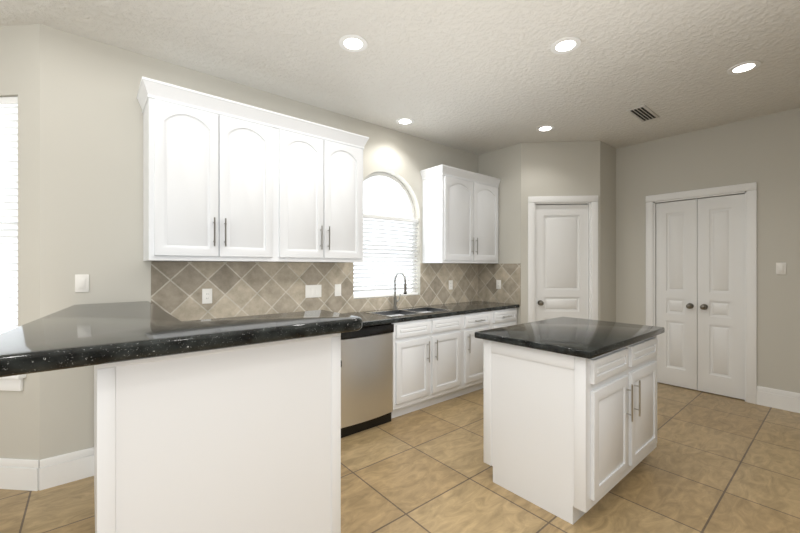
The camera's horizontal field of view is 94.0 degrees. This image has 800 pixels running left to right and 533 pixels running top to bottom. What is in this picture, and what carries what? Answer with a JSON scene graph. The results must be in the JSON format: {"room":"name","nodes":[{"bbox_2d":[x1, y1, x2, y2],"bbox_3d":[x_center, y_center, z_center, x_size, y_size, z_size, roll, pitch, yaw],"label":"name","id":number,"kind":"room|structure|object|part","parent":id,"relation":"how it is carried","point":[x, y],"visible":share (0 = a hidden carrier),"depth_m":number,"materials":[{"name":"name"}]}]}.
{"room":"kitchen","nodes":[
{"label":"kitchen","id":0,"kind":"room"},
{"bbox_2d":[0,26,7,457],"bbox_3d":[-3.325,-0.070,2.490,1.655,2.900,1.380,0,0,-40],"label":"wall","id":1,"kind":"structure","parent":0,"point":[3,29],"depth_m":2.33,"materials":[{"name":"grey paint"}]},
{"bbox_2d":[0,234,25,390],"bbox_3d":[-2.857,-0.149,2.410,1.090,1.838,0.175,0,0,5],"label":"window","id":2,"kind":"structure","parent":1,"relation":"in","point":[11,383],"depth_m":2.31,"materials":[{"name":"white paint"}]},
{"bbox_2d":[0,97,17,333],"bbox_3d":[-2.857,-0.206,2.412,0.958,1.724,0.056,0,0,5],"label":"window blinds","id":3,"kind":"object","parent":2,"relation":"attached to","point":[8,126],"depth_m":2.37,"materials":[{"name":"white paint"}]},
{"bbox_2d":[8,24,479,467],"bbox_3d":[-0.621,-0.070,3.741,4.516,2.900,0.150,0,0,-40],"label":"wall","id":4,"kind":"structure","parent":0,"point":[80,162],"depth_m":2.44,"materials":[{"name":"grey paint"}]},
{"bbox_2d":[0,447,93,490],"bbox_3d":[-3.196,1.288,2.484,1.866,0.185,1.534,0,0,-40],"label":"baseboard","id":5,"kind":"structure","parent":4,"relation":"attached to","point":[26,474],"depth_m":2.32,"materials":[{"name":"white paint"}]},
{"bbox_2d":[75,274,88,291],"bbox_3d":[-2.072,0.110,2.433,0.070,0.116,0.008,0,0,-40],"label":"switch plate","id":6,"kind":"object","parent":4,"relation":"attached to","point":[81,282],"visible":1,"depth_m":2.43,"materials":[{"name":"white plastic"}]},
{"bbox_2d":[141,80,276,261],"bbox_3d":[-1.391,-0.608,2.777,0.827,1.137,0.341,0,0,-40],"label":"upper cabinet","id":7,"kind":"object","parent":4,"relation":"attached to","point":[225,180],"depth_m":2.60,"materials":[{"name":"white paint"}]},
{"bbox_2d":[151,261,477,320],"bbox_3d":[-0.366,0.222,3.849,3.682,0.517,0.010,0,0,-40],"label":"tile backsplash","id":8,"kind":"structure","parent":4,"relation":"attached to","point":[239,289],"depth_m":3.25,"materials":[{"name":"beige tile"}]},
{"bbox_2d":[202,288,211,303],"bbox_3d":[-1.496,0.230,2.898,0.070,0.116,0.008,0,0,-40],"label":"electrical outlet plate","id":9,"kind":"object","parent":8,"relation":"attached to","point":[206,296],"visible":1,"depth_m":2.89,"materials":[{"name":"white plastic"}]},
{"bbox_2d":[305,285,320,297],"bbox_3d":[-0.804,0.230,3.473,0.162,0.116,0.008,0,0,-40],"label":"switch plate","id":10,"kind":"object","parent":8,"relation":"attached to","point":[311,291],"visible":1,"depth_m":3.46,"materials":[{"name":"white plastic"}]},
{"bbox_2d":[335,284,340,295],"bbox_3d":[-0.604,0.230,3.639,0.070,0.116,0.008,0,0,-40],"label":"switch plate","id":11,"kind":"object","parent":8,"relation":"attached to","point":[337,289],"visible":1,"depth_m":3.63,"materials":[{"name":"white plastic"}]},
{"bbox_2d":[449,280,452,289],"bbox_3d":[0.635,0.230,4.667,0.070,0.116,0.008,0,0,-40],"label":"electrical outlet plate","id":12,"kind":"object","parent":8,"relation":"attached to","point":[450,284],"visible":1,"depth_m":4.66,"materials":[{"name":"white plastic"}]},
{"bbox_2d":[277,113,364,261],"bbox_3d":[-0.754,-0.608,3.306,0.828,1.137,0.341,0,0,-40],"label":"upper cabinet","id":13,"kind":"object","parent":4,"relation":"attached to","point":[320,168],"depth_m":3.14,"materials":[{"name":"white paint"}]},
{"bbox_2d":[353,172,414,295],"bbox_3d":[-0.191,-0.355,4.144,0.916,1.366,0.040,0,0,-40],"label":"window","id":14,"kind":"structure","parent":4,"relation":"in","point":[398,183],"depth_m":4.25,"materials":[{"name":"white paint"}]},
{"bbox_2d":[353,213,418,298],"bbox_3d":[-0.149,-0.112,4.094,0.908,0.876,0.056,0,0,-40],"label":"window blinds","id":15,"kind":"object","parent":14,"relation":"attached to","point":[388,219],"visible":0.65,"depth_m":4.09,"materials":[{"name":"white paint"}]},
{"bbox_2d":[420,164,500,263],"bbox_3d":[0.765,-0.578,4.545,1.072,1.075,0.376,0,0,-40],"label":"upper cabinet","id":16,"kind":"object","parent":4,"relation":"attached to","point":[459,215],"visible":1,"depth_m":4.32,"materials":[{"name":"white paint"}]},
{"bbox_3d":[0.888,-0.242,4.425,0.082,0.200,0.036,0,0,-40],"label":"handle","id":17,"kind":"part","parent":16,"relation":"part of","materials":[{"name":"silver metal"}]},
{"bbox_2d":[0,382,799,532],"bbox_3d":[0.330,1.430,0.895,8.930,0.100,8.836,0,0,-40],"label":"floor","id":18,"kind":"structure","parent":0,"point":[712,463],"depth_m":2.36,"materials":[{"name":"tile"}]},
{"bbox_2d":[124,364,327,532],"bbox_3d":[-0.958,0.940,1.999,0.760,0.880,0.900,0,0,-40],"label":"peninsula panel","id":19,"kind":"object","parent":18,"relation":"on","point":[243,424],"depth_m":1.47,"materials":[{"name":"white paint"}]},
{"bbox_2d":[0,301,367,376],"bbox_3d":[-1.226,0.276,2.021,1.365,0.062,1.716,0,0,-40],"label":"countertop","id":20,"kind":"structure","parent":19,"relation":"on","point":[81,335],"depth_m":1.43,"materials":[{"name":"black stone"}]},
{"bbox_2d":[132,301,518,407],"bbox_3d":[0.080,0.520,3.178,3.852,0.120,1.588,0,0,-40],"label":"countertop","id":21,"kind":"structure","parent":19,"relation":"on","point":[175,378],"depth_m":1.72,"materials":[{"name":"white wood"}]},
{"bbox_2d":[393,272,406,307],"bbox_3d":[0.015,0.258,3.959,0.110,0.396,0.217,0,0,-40],"label":"faucet","id":22,"kind":"object","parent":21,"relation":"on","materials":[{"name":"silver metal"}]},
{"bbox_2d":[372,308,455,315],"bbox_3d":[0.102,0.560,3.815,0.830,0.207,0.430,0,0,-40],"label":"sink","id":23,"kind":"object","parent":21,"relation":"in","point":[394,311],"depth_m":3.89,"materials":[{"name":"silver metal"}]},
{"bbox_2d":[332,360,395,447],"bbox_3d":[-0.476,0.941,3.344,0.594,0.879,0.622,0,0,-40],"label":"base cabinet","id":24,"kind":"object","parent":18,"relation":"on","point":[363,396],"depth_m":3.09,"materials":[{"name":"silver metal"}]},
{"bbox_2d":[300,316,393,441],"bbox_3d":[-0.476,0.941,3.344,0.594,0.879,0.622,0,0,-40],"label":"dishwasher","id":25,"kind":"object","parent":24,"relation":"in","point":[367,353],"depth_m":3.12,"materials":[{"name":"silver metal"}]},
{"bbox_2d":[396,344,463,416],"bbox_3d":[0.109,0.940,3.839,0.932,0.880,0.608,0,0,-40],"label":"base cabinet","id":26,"kind":"object","parent":18,"relation":"on","point":[425,379],"depth_m":3.61,"materials":[{"name":"white paint"}]},
{"bbox_2d":[464,340,483,393],"bbox_3d":[0.659,0.940,4.296,0.498,0.880,0.608,0,0,-40],"label":"base cabinet","id":27,"kind":"object","parent":18,"relation":"on","point":[473,353],"depth_m":4.03,"materials":[{"name":"white paint"}]},
{"bbox_2d":[475,317,664,524],"bbox_3d":[1.186,0.905,2.544,1.185,0.950,0.760,0,0,-40],"label":"kitchen island","id":28,"kind":"object","parent":18,"relation":"on","point":[570,419],"visible":1,"depth_m":2.18,"materials":[{"name":"white paint"}]},
{"bbox_3d":[1.417,0.810,2.265,0.136,0.220,0.036,0,0,-40],"label":"handle","id":29,"kind":"part","parent":28,"relation":"part of","materials":[{"name":"silver metal"}]},
{"bbox_2d":[0,0,799,154],"bbox_3d":[0.330,-1.560,0.895,8.930,0.120,8.836,0,0,-40],"label":"ceiling","id":30,"kind":"structure","parent":0,"point":[478,77],"depth_m":2.67,"materials":[{"name":"white paint"}]},
{"bbox_2d":[339,35,366,51],"bbox_3d":[-0.314,-1.497,2.507,0.190,0.006,0.190,0,0,-40],"label":"recessed light","id":31,"kind":"object","parent":30,"relation":"in","point":[353,43],"visible":1,"depth_m":2.50,"materials":[{"name":"white paint"}]},
{"bbox_2d":[396,117,413,124],"bbox_3d":[0.052,-1.497,3.851,0.190,0.006,0.190,0,0,-40],"label":"recessed light","id":32,"kind":"object","parent":30,"relation":"in","point":[404,121],"visible":1,"depth_m":3.85,"materials":[{"name":"white paint"}]},
{"bbox_2d":[536,125,554,131],"bbox_3d":[1.576,-1.497,4.051,0.190,0.006,0.190,0,0,-40],"label":"recessed light","id":33,"kind":"object","parent":30,"relation":"in","point":[545,128],"visible":1,"depth_m":4.05,"materials":[{"name":"white paint"}]},
{"bbox_2d":[550,37,580,53],"bbox_3d":[1.122,-1.497,2.530,0.190,0.006,0.190,0,0,-40],"label":"recessed light","id":34,"kind":"object","parent":30,"relation":"in","point":[565,45],"visible":1,"depth_m":2.52,"materials":[{"name":"white paint"}]},
{"bbox_2d":[627,105,659,121],"bbox_3d":[2.384,-1.493,3.656,0.440,0.014,0.150,0,0,-40],"label":"ceiling vent","id":35,"kind":"object","parent":30,"relation":"in","point":[642,113],"visible":1,"depth_m":3.64,"materials":[{"name":"silver metal"}]},
{"bbox_2d":[727,61,760,74],"bbox_3d":[2.590,-1.497,2.813,0.190,0.006,0.190,0,0,-40],"label":"recessed light","id":36,"kind":"object","parent":30,"relation":"in","point":[744,67],"visible":1,"depth_m":2.81,"materials":[{"name":"white paint"}]},
{"bbox_2d":[480,143,539,324],"bbox_3d":[1.371,-0.070,4.783,0.160,2.900,0.730,0,0,-40],"label":"wall","id":37,"kind":"structure","parent":0,"point":[517,166],"depth_m":4.59,"materials":[{"name":"grey paint"}]},
{"bbox_2d":[478,263,520,305],"bbox_3d":[1.262,0.222,4.781,0.010,0.517,0.634,0,0,-40],"label":"tile backsplash","id":38,"kind":"structure","parent":37,"relation":"attached to","point":[509,277],"depth_m":4.75,"materials":[{"name":"beige tile"}]},
{"bbox_2d":[496,280,500,288],"bbox_3d":[1.260,0.230,4.769,0.008,0.116,0.070,0,0,-40],"label":"electrical outlet plate","id":39,"kind":"object","parent":38,"relation":"attached to","point":[498,284],"visible":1,"depth_m":4.77,"materials":[{"name":"white plastic"}]},
{"bbox_2d":[536,204,587,320],"bbox_3d":[1.950,0.312,4.532,0.488,2.120,0.465,0,0,-40],"label":"pantry door","id":40,"kind":"structure","parent":37,"relation":"in","point":[561,260],"depth_m":4.52,"materials":[{"name":"white paint"}]},
{"bbox_2d":[528,195,597,322],"bbox_3d":[1.957,0.268,4.514,0.633,2.225,0.632,0,0,-40],"label":"door frame","id":41,"kind":"structure","parent":37,"relation":"attached to","point":[592,201],"depth_m":4.48,"materials":[{"name":"white paint"}]},
{"bbox_2d":[604,108,799,392],"bbox_3d":[4.575,-0.070,2.661,0.140,2.900,5.830,0,0,-40],"label":"wall","id":42,"kind":"structure","parent":0,"point":[764,150],"depth_m":3.85,"materials":[{"name":"grey paint"}]},
{"bbox_2d":[656,199,696,389],"bbox_3d":[3.154,0.312,4.278,0.112,2.120,0.390,0,0,-40],"label":"closet door","id":43,"kind":"structure","parent":42,"relation":"in","point":[676,270],"depth_m":4.28,"materials":[{"name":"white paint"}]},
{"bbox_2d":[646,182,756,403],"bbox_3d":[3.318,0.268,4.159,0.162,2.225,0.970,0,0,-40],"label":"door frame","id":44,"kind":"structure","parent":42,"relation":"attached to","point":[749,190],"depth_m":3.79,"materials":[{"name":"white paint"}]},
{"bbox_2d":[697,194,744,399],"bbox_3d":[3.405,0.312,3.975,0.112,2.120,0.390,0,0,-40],"label":"closet door","id":45,"kind":"structure","parent":42,"relation":"in","point":[720,295],"depth_m":3.98,"materials":[{"name":"white paint"}]},
{"bbox_2d":[757,386,799,412],"bbox_3d":[4.970,1.288,2.063,0.015,0.185,4.365,0,0,-40],"label":"baseboard","id":46,"kind":"structure","parent":42,"relation":"attached to","point":[769,397],"depth_m":3.62,"materials":[{"name":"white paint"}]},
{"bbox_2d":[776,263,785,274],"bbox_3d":[3.688,0.020,3.613,0.008,0.116,0.070,0,0,-40],"label":"switch plate","id":47,"kind":"object","parent":42,"relation":"attached to","point":[780,268],"visible":1,"depth_m":3.61,"materials":[{"name":"white plastic"}]}
]}

